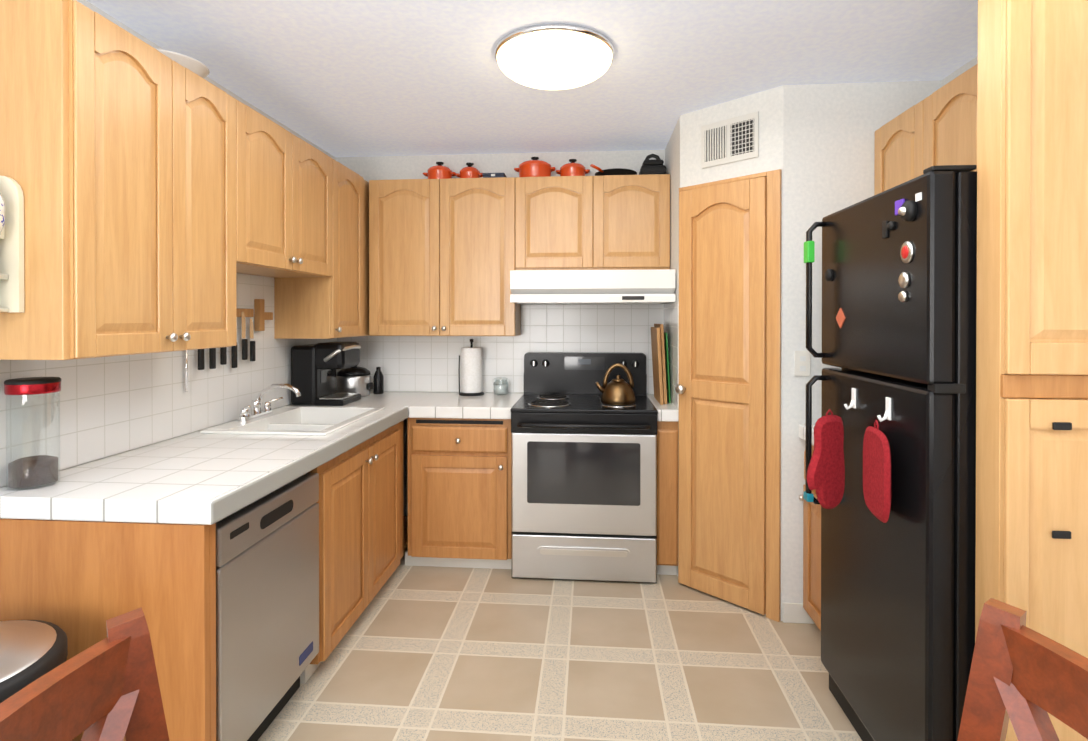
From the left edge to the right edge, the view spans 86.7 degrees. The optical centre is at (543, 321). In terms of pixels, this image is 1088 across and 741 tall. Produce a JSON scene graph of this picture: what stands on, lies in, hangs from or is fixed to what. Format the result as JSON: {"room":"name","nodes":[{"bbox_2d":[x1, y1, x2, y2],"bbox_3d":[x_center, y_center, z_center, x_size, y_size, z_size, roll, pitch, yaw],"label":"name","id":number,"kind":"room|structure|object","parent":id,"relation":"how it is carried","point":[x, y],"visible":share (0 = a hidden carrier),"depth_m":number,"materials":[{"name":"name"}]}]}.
{"room":"kitchen","nodes":[
{"label":"kitchen","id":0,"kind":"room"},
{"bbox_2d":[0,0,335,487],"bbox_3d":[-1.689,0.162,0.649,0.100,2.460,6.380,0,0,5],"label":"wall","id":1,"kind":"structure","parent":0,"point":[89,5],"depth_m":2.57,"materials":[{"name":"paint"}]},
{"bbox_2d":[0,0,251,359],"bbox_3d":[-1.370,-0.377,1.902,0.328,0.956,0.776,0,0,5],"label":"upper cabinet","id":2,"kind":"object","parent":1,"relation":"attached to","point":[166,199],"depth_m":1.65,"materials":[{"name":"brown wood"}]},
{"bbox_2d":[0,176,23,311],"bbox_3d":[-1.431,-0.202,1.443,0.128,0.360,0.147,0,0,5],"label":"telephone","id":3,"kind":"object","parent":2,"relation":"attached to","point":[11,247],"visible":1,"depth_m":1.50,"materials":[{"name":"white plastic"}]},
{"bbox_2d":[155,48,209,77],"bbox_3d":[-1.370,-0.897,2.102,0.260,0.080,0.260,0,0,5],"label":"bowl","id":4,"kind":"object","parent":2,"relation":"on","point":[197,67],"visible":0.17,"depth_m":2.06,"materials":[{"name":"white ceramic"}]},
{"bbox_2d":[0,273,339,486],"bbox_3d":[-1.468,0.121,2.697,0.006,0.696,2.258,0,0,5],"label":"tile backsplash","id":5,"kind":"structure","parent":1,"relation":"attached to","point":[111,405],"depth_m":2.15,"materials":[{"name":"white tile"}]},
{"bbox_2d":[185,299,272,391],"bbox_3d":[-1.446,0.088,2.685,0.034,0.405,0.642,0,0,5],"label":"kitchen utensils","id":6,"kind":"object","parent":5,"relation":"attached to","point":[259,314],"visible":0.69,"depth_m":2.75,"materials":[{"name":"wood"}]},
{"bbox_2d":[252,109,335,279],"bbox_3d":[-1.310,-0.544,2.640,0.328,0.631,0.829,0,0,5],"label":"upper cabinet","id":7,"kind":"object","parent":1,"relation":"attached to","point":[294,182],"depth_m":2.63,"materials":[{"name":"brown wood"}]},
{"bbox_2d":[274,161,367,338],"bbox_3d":[-1.263,-0.385,3.227,0.328,0.956,0.472,0,0,5],"label":"upper cabinet","id":8,"kind":"object","parent":1,"relation":"attached to","point":[338,308],"depth_m":3.14,"materials":[{"name":"brown wood"}]},
{"bbox_2d":[368,182,369,335],"bbox_3d":[-1.232,-0.387,3.604,0.328,0.956,0.405,0,0,5],"label":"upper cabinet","id":9,"kind":"object","parent":1,"relation":"attached to","point":[368,182],"depth_m":3.58,"materials":[{"name":"brown wood"}]},
{"bbox_2d":[336,150,664,515],"bbox_3d":[0.242,0.145,3.744,3.450,2.460,0.100,0,0,5],"label":"wall","id":10,"kind":"structure","parent":0,"point":[367,169],"depth_m":3.74,"materials":[{"name":"paint"}]},
{"bbox_2d":[340,305,659,393],"bbox_3d":[-0.294,0.179,3.732,2.120,0.568,0.006,0,0,5],"label":"tile backsplash","id":11,"kind":"structure","parent":10,"relation":"attached to","point":[407,363],"depth_m":3.72,"materials":[{"name":"white tile"}]},
{"bbox_2d":[369,174,669,335],"bbox_3d":[-0.157,-0.387,3.566,1.818,0.955,0.308,0,0,5],"label":"upper cabinet","id":12,"kind":"object","parent":10,"relation":"attached to","point":[446,256],"visible":0.98,"depth_m":3.46,"materials":[{"name":"brown wood"}]},
{"bbox_2d":[423,162,454,178],"bbox_3d":[-0.659,-0.935,3.640,0.209,0.138,0.157,0,0,5],"label":"pot","id":13,"kind":"object","parent":12,"relation":"on","point":[439,171],"visible":0.81,"depth_m":3.58,"materials":[{"name":"orange metal"}]},
{"bbox_2d":[455,162,482,177],"bbox_3d":[-0.469,-0.931,3.634,0.181,0.131,0.128,0,0,5],"label":"pot","id":14,"kind":"object","parent":12,"relation":"on","point":[469,171],"visible":0.77,"depth_m":3.59,"materials":[{"name":"orange ceramic"}]},
{"bbox_2d":[482,173,505,177],"bbox_3d":[-0.306,-0.885,3.571,0.137,0.040,0.124,0,0,5],"label":"box","id":15,"kind":"object","parent":12,"relation":"on","point":[490,175],"visible":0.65,"depth_m":3.51,"materials":[{"name":"metal"}]},
{"bbox_2d":[514,157,555,176],"bbox_3d":[-0.056,-0.942,3.586,0.257,0.154,0.206,0,0,5],"label":"pot","id":16,"kind":"object","parent":12,"relation":"on","point":[534,167],"visible":0.77,"depth_m":3.50,"materials":[{"name":"orange metal"}]},
{"bbox_2d":[556,159,589,175],"bbox_3d":[0.179,-0.934,3.577,0.213,0.138,0.161,0,0,5],"label":"pot","id":17,"kind":"object","parent":12,"relation":"on","point":[572,168],"visible":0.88,"depth_m":3.51,"materials":[{"name":"orange ceramic"}]},
{"bbox_2d":[510,269,675,303],"bbox_3d":[0.284,-0.194,3.424,0.909,0.178,0.503,0,0,5],"label":"range hood","id":18,"kind":"object","parent":12,"relation":"attached to","point":[592,286],"visible":0.98,"depth_m":3.19,"materials":[{"name":"white metal"}]},
{"bbox_2d":[590,164,636,175],"bbox_3d":[0.427,-0.897,3.533,0.288,0.065,0.288,0,0,5],"label":"skillet","id":19,"kind":"object","parent":12,"relation":"on","point":[615,171],"visible":0.42,"depth_m":3.44,"materials":[{"name":"black metal"}]},
{"bbox_2d":[639,154,666,174],"bbox_3d":[0.663,-0.943,3.514,0.155,0.157,0.137,0,0,5],"label":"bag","id":20,"kind":"object","parent":12,"relation":"on","point":[656,166],"visible":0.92,"depth_m":3.46,"materials":[{"name":"black"}]},
{"bbox_2d":[86,0,977,156],"bbox_3d":[-0.019,-1.117,0.507,3.450,0.100,6.580,0,0,5],"label":"ceiling","id":21,"kind":"structure","parent":0,"point":[352,78],"depth_m":2.36,"materials":[{"name":"paint"}]},
{"bbox_2d":[494,24,614,89],"bbox_3d":[0.042,-1.023,2.318,0.484,0.105,0.484,0,0,5],"label":"ceiling light","id":22,"kind":"object","parent":21,"relation":"attached to","point":[554,56],"visible":1,"depth_m":2.19,"materials":[{"name":"white glass"}]},
{"bbox_2d":[258,547,861,740],"bbox_3d":[-0.019,1.443,0.521,3.450,0.100,6.580,0,0,5],"label":"floor","id":23,"kind":"structure","parent":0,"point":[425,653],"depth_m":2.29,"materials":[{"name":"tile"}]},
{"bbox_2d":[0,620,67,702],"bbox_3d":[-1.319,1.066,1.259,0.412,0.645,0.436,0,0,5],"label":"trash can","id":24,"kind":"object","parent":23,"relation":"on","point":[31,651],"visible":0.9,"depth_m":1.32,"materials":[{"name":"black"}]},
{"bbox_2d":[0,607,168,740],"bbox_3d":[-0.365,0.908,0.642,0.535,0.971,0.446,0,0,-1],"label":"chair","id":25,"kind":"object","parent":23,"relation":"on","point":[107,688],"visible":1,"depth_m":0.77,"materials":[{"name":"brown wood"}]},
{"bbox_2d":[0,457,335,740],"bbox_3d":[-1.198,0.961,1.924,0.668,0.848,0.743,0,0,5],"label":"base cabinet","id":26,"kind":"object","parent":23,"relation":"on","point":[79,583],"depth_m":1.55,"materials":[{"name":"brown wood"}]},
{"bbox_2d":[0,391,431,524],"bbox_3d":[-1.127,0.555,2.671,0.690,0.190,2.258,0,0,5],"label":"countertop","id":27,"kind":"structure","parent":26,"relation":"on","point":[211,475],"depth_m":1.87,"materials":[{"name":"tile"}]},
{"bbox_2d":[4,377,60,490],"bbox_3d":[-1.482,0.322,1.672,0.125,0.308,0.125,0,0,5],"label":"coffee canister","id":28,"kind":"object","parent":27,"relation":"on","point":[33,471],"visible":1,"depth_m":1.63,"materials":[{"name":"clear glass"}]},
{"bbox_2d":[237,383,300,420],"bbox_3d":[-1.284,0.379,2.755,0.253,0.160,0.298,0,0,5],"label":"faucet","id":29,"kind":"object","parent":27,"relation":"on","point":[255,412],"visible":1,"depth_m":2.75,"materials":[{"name":"silver metal"}]},
{"bbox_2d":[291,342,360,405],"bbox_3d":[-1.236,0.294,3.302,0.316,0.345,0.297,0,0,5],"label":"coffee maker","id":30,"kind":"object","parent":27,"relation":"on","point":[314,367],"visible":1,"depth_m":3.17,"materials":[{"name":"black plastic"}]},
{"bbox_2d":[337,366,372,396],"bbox_3d":[-1.180,0.366,3.589,0.214,0.198,0.204,0,0,5],"label":"rice cooker","id":31,"kind":"object","parent":27,"relation":"on","point":[355,379],"visible":0.81,"depth_m":3.51,"materials":[{"name":"silver metal"}]},
{"bbox_2d":[373,367,383,393],"bbox_3d":[-1.057,0.378,3.679,0.063,0.172,0.064,0,0,5],"label":"bottle","id":32,"kind":"object","parent":27,"relation":"on","point":[378,382],"visible":1,"depth_m":3.65,"materials":[{"name":"black"}]},
{"bbox_2d":[216,473,318,740],"bbox_3d":[-1.177,0.963,1.910,0.616,0.845,0.589,0,0,5],"label":"dishwasher","id":33,"kind":"object","parent":23,"relation":"on","point":[267,599],"visible":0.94,"depth_m":1.82,"materials":[{"name":"silver metal"}]},
{"bbox_2d":[336,421,407,645],"bbox_3d":[-1.134,0.957,2.720,0.668,0.848,1.008,0,0,5],"label":"base cabinet","id":34,"kind":"object","parent":23,"relation":"on","point":[372,527],"depth_m":2.63,"materials":[{"name":"brown wood"}]},
{"bbox_2d":[405,416,511,568],"bbox_3d":[-0.459,0.953,3.437,0.616,0.848,0.628,0,0,5],"label":"base cabinet","id":35,"kind":"object","parent":23,"relation":"on","point":[459,496],"visible":0.83,"depth_m":3.16,"materials":[{"name":"brown wood"}]},
{"bbox_2d":[408,392,523,418],"bbox_3d":[-0.436,0.498,3.428,0.567,0.062,0.638,0,0,5],"label":"countertop","id":36,"kind":"structure","parent":35,"relation":"on","point":[438,404],"depth_m":3.16,"materials":[{"name":"tile"}]},
{"bbox_2d":[458,339,483,395],"bbox_3d":[-0.458,0.288,3.645,0.160,0.352,0.160,0,0,5],"label":"paper towel holder","id":37,"kind":"object","parent":36,"relation":"on","point":[471,370],"visible":1,"depth_m":3.59,"materials":[{"name":"black"}]},
{"bbox_2d":[493,376,510,394],"bbox_3d":[-0.268,0.407,3.646,0.115,0.115,0.094,0,0,5],"label":"glass jar","id":38,"kind":"object","parent":36,"relation":"on","point":[502,388],"visible":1,"depth_m":3.62,"materials":[{"name":"glass"}]},
{"bbox_2d":[510,352,657,582],"bbox_3d":[0.231,0.789,3.324,0.774,1.176,0.718,0,0,5],"label":"stove","id":39,"kind":"object","parent":23,"relation":"on","point":[584,486],"visible":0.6,"depth_m":3.04,"materials":[{"name":"black"}]},
{"bbox_2d":[595,363,634,404],"bbox_3d":[0.395,0.343,3.190,0.222,0.221,0.190,0,0,5],"label":"kettle","id":40,"kind":"object","parent":39,"relation":"on","point":[617,391],"visible":1,"depth_m":3.14,"materials":[{"name":"brown metal"}]},
{"bbox_2d":[657,421,677,574],"bbox_3d":[0.682,0.953,3.360,0.115,0.848,0.598,0,0,5],"label":"cabinet filler","id":41,"kind":"object","parent":23,"relation":"on","point":[667,498],"visible":0.6,"depth_m":3.06,"materials":[{"name":"brown wood"}]},
{"bbox_2d":[647,394,678,421],"bbox_3d":[0.681,0.498,3.346,0.115,0.062,0.620,0,0,5],"label":"countertop","id":42,"kind":"structure","parent":41,"relation":"on","point":[668,412],"depth_m":3.04,"materials":[{"name":"tile"}]},
{"bbox_2d":[651,324,670,404],"bbox_3d":[0.686,0.241,3.392,0.087,0.450,0.370,0,0,5],"label":"cutting boards","id":43,"kind":"object","parent":42,"relation":"on","point":[660,361],"visible":0.98,"depth_m":3.26,"materials":[{"name":"brown wood"}]},
{"bbox_2d":[799,445,820,630],"bbox_3d":[1.445,0.959,2.388,0.628,0.848,0.453,0,0,5],"label":"base cabinet","id":44,"kind":"object","parent":23,"relation":"on","point":[812,559],"visible":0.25,"depth_m":2.52,"materials":[{"name":"brown wood"}]},
{"bbox_2d":[798,424,814,445],"bbox_3d":[1.451,0.503,2.385,0.616,0.062,0.453,0,0,5],"label":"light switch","id":45,"kind":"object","parent":44,"relation":"on","point":[801,431],"depth_m":2.58,"materials":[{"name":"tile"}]},
{"bbox_2d":[803,165,976,740],"bbox_3d":[1.315,0.492,1.800,0.738,1.787,0.706,0,0,5],"label":"refrigerator","id":46,"kind":"object","parent":23,"relation":"on","point":[899,286],"visible":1,"depth_m":1.59,"materials":[{"name":"black metal"}]},
{"bbox_2d":[807,409,844,508],"bbox_3d":[0.913,0.449,1.863,0.161,0.326,0.030,0,0,-21],"label":"oven mitt","id":47,"kind":"object","parent":46,"relation":"hanging from","point":[826,475],"visible":1,"depth_m":1.85,"materials":[{"name":"red fabric"}]},
{"bbox_2d":[863,420,890,522],"bbox_3d":[0.967,0.429,1.675,0.018,0.285,0.211,0,0,12],"label":"pot holder","id":48,"kind":"object","parent":46,"relation":"hanging from","point":[877,472],"visible":1,"depth_m":1.65,"materials":[{"name":"red fabric"}]},
{"bbox_2d":[957,598,1087,740],"bbox_3d":[0.455,0.908,0.668,0.535,0.971,0.446,0,0,-1],"label":"chair","id":49,"kind":"object","parent":23,"relation":"on","point":[1023,678],"visible":1,"depth_m":0.81,"materials":[{"name":"brown wood"}]},
{"bbox_2d":[975,0,1087,740],"bbox_3d":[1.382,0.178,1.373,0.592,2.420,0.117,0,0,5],"label":"pantry cabinet","id":50,"kind":"object","parent":23,"relation":"on","point":[1031,553],"visible":0.94,"depth_m":1.34,"materials":[{"name":"brown wood"}]},
{"bbox_2d":[665,117,679,575],"bbox_3d":[0.770,0.147,3.340,0.060,2.460,0.620,0,0,5],"label":"wall","id":51,"kind":"structure","parent":0,"point":[672,156],"depth_m":3.23,"materials":[{"name":"paint"}]},
{"bbox_2d":[660,302,678,408],"bbox_3d":[0.736,0.181,3.348,0.006,0.568,0.590,0,0,5],"label":"tile backsplash","id":52,"kind":"structure","parent":51,"relation":"attached to","point":[669,313],"depth_m":3.25,"materials":[{"name":"white tile"}]},
{"bbox_2d":[680,85,783,620],"bbox_3d":[0.921,0.150,2.852,0.042,2.460,0.546,0,0,-44],"label":"wall","id":53,"kind":"structure","parent":0,"point":[768,105],"depth_m":2.75,"materials":[{"name":"paint"}]},
{"bbox_2d":[675,169,781,621],"bbox_3d":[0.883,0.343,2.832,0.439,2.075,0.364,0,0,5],"label":"pantry door","id":54,"kind":"structure","parent":53,"relation":"in","point":[728,388],"depth_m":2.79,"materials":[{"name":"brown wood"}]},
{"bbox_2d":[701,111,758,168],"bbox_3d":[0.904,-0.882,2.820,0.013,0.215,0.300,0,0,-44],"label":"air vent","id":55,"kind":"object","parent":53,"relation":"in","point":[734,139],"visible":1,"depth_m":2.81,"materials":[{"name":"white metal"}]},
{"bbox_2d":[782,80,940,620],"bbox_3d":[1.440,0.151,2.643,0.685,2.460,0.060,0,0,5],"label":"wall","id":56,"kind":"structure","parent":0,"point":[828,145],"depth_m":2.63,"materials":[{"name":"paint"}]},
{"bbox_2d":[783,602,814,623],"bbox_3d":[1.432,1.336,2.614,0.675,0.090,0.011,0,0,5],"label":"baseboard","id":57,"kind":"structure","parent":56,"relation":"attached to","point":[795,613],"depth_m":2.63,"materials":[{"name":"white wood"}]},
{"bbox_2d":[794,351,810,375],"bbox_3d":[1.180,0.194,2.629,0.070,0.115,0.008,0,0,5],"label":"wall outlet","id":58,"kind":"object","parent":56,"relation":"attached to","point":[802,363],"visible":0.88,"depth_m":2.63,"materials":[{"name":"white plastic"}]},
{"bbox_2d":[941,56,977,86],"bbox_3d":[1.650,0.164,0.379,0.100,2.460,6.380,0,0,5],"label":"wall","id":59,"kind":"structure","parent":0,"point":[960,70],"depth_m":2.44,"materials":[{"name":"paint"}]},
{"bbox_2d":[874,64,977,194],"bbox_3d":[1.586,-0.635,2.007,0.288,0.440,1.173,0,0,5],"label":"upper cabinet","id":60,"kind":"object","parent":59,"relation":"attached to","point":[938,127],"visible":0.31,"depth_m":2.16,"materials":[{"name":"brown wood"}]}
]}

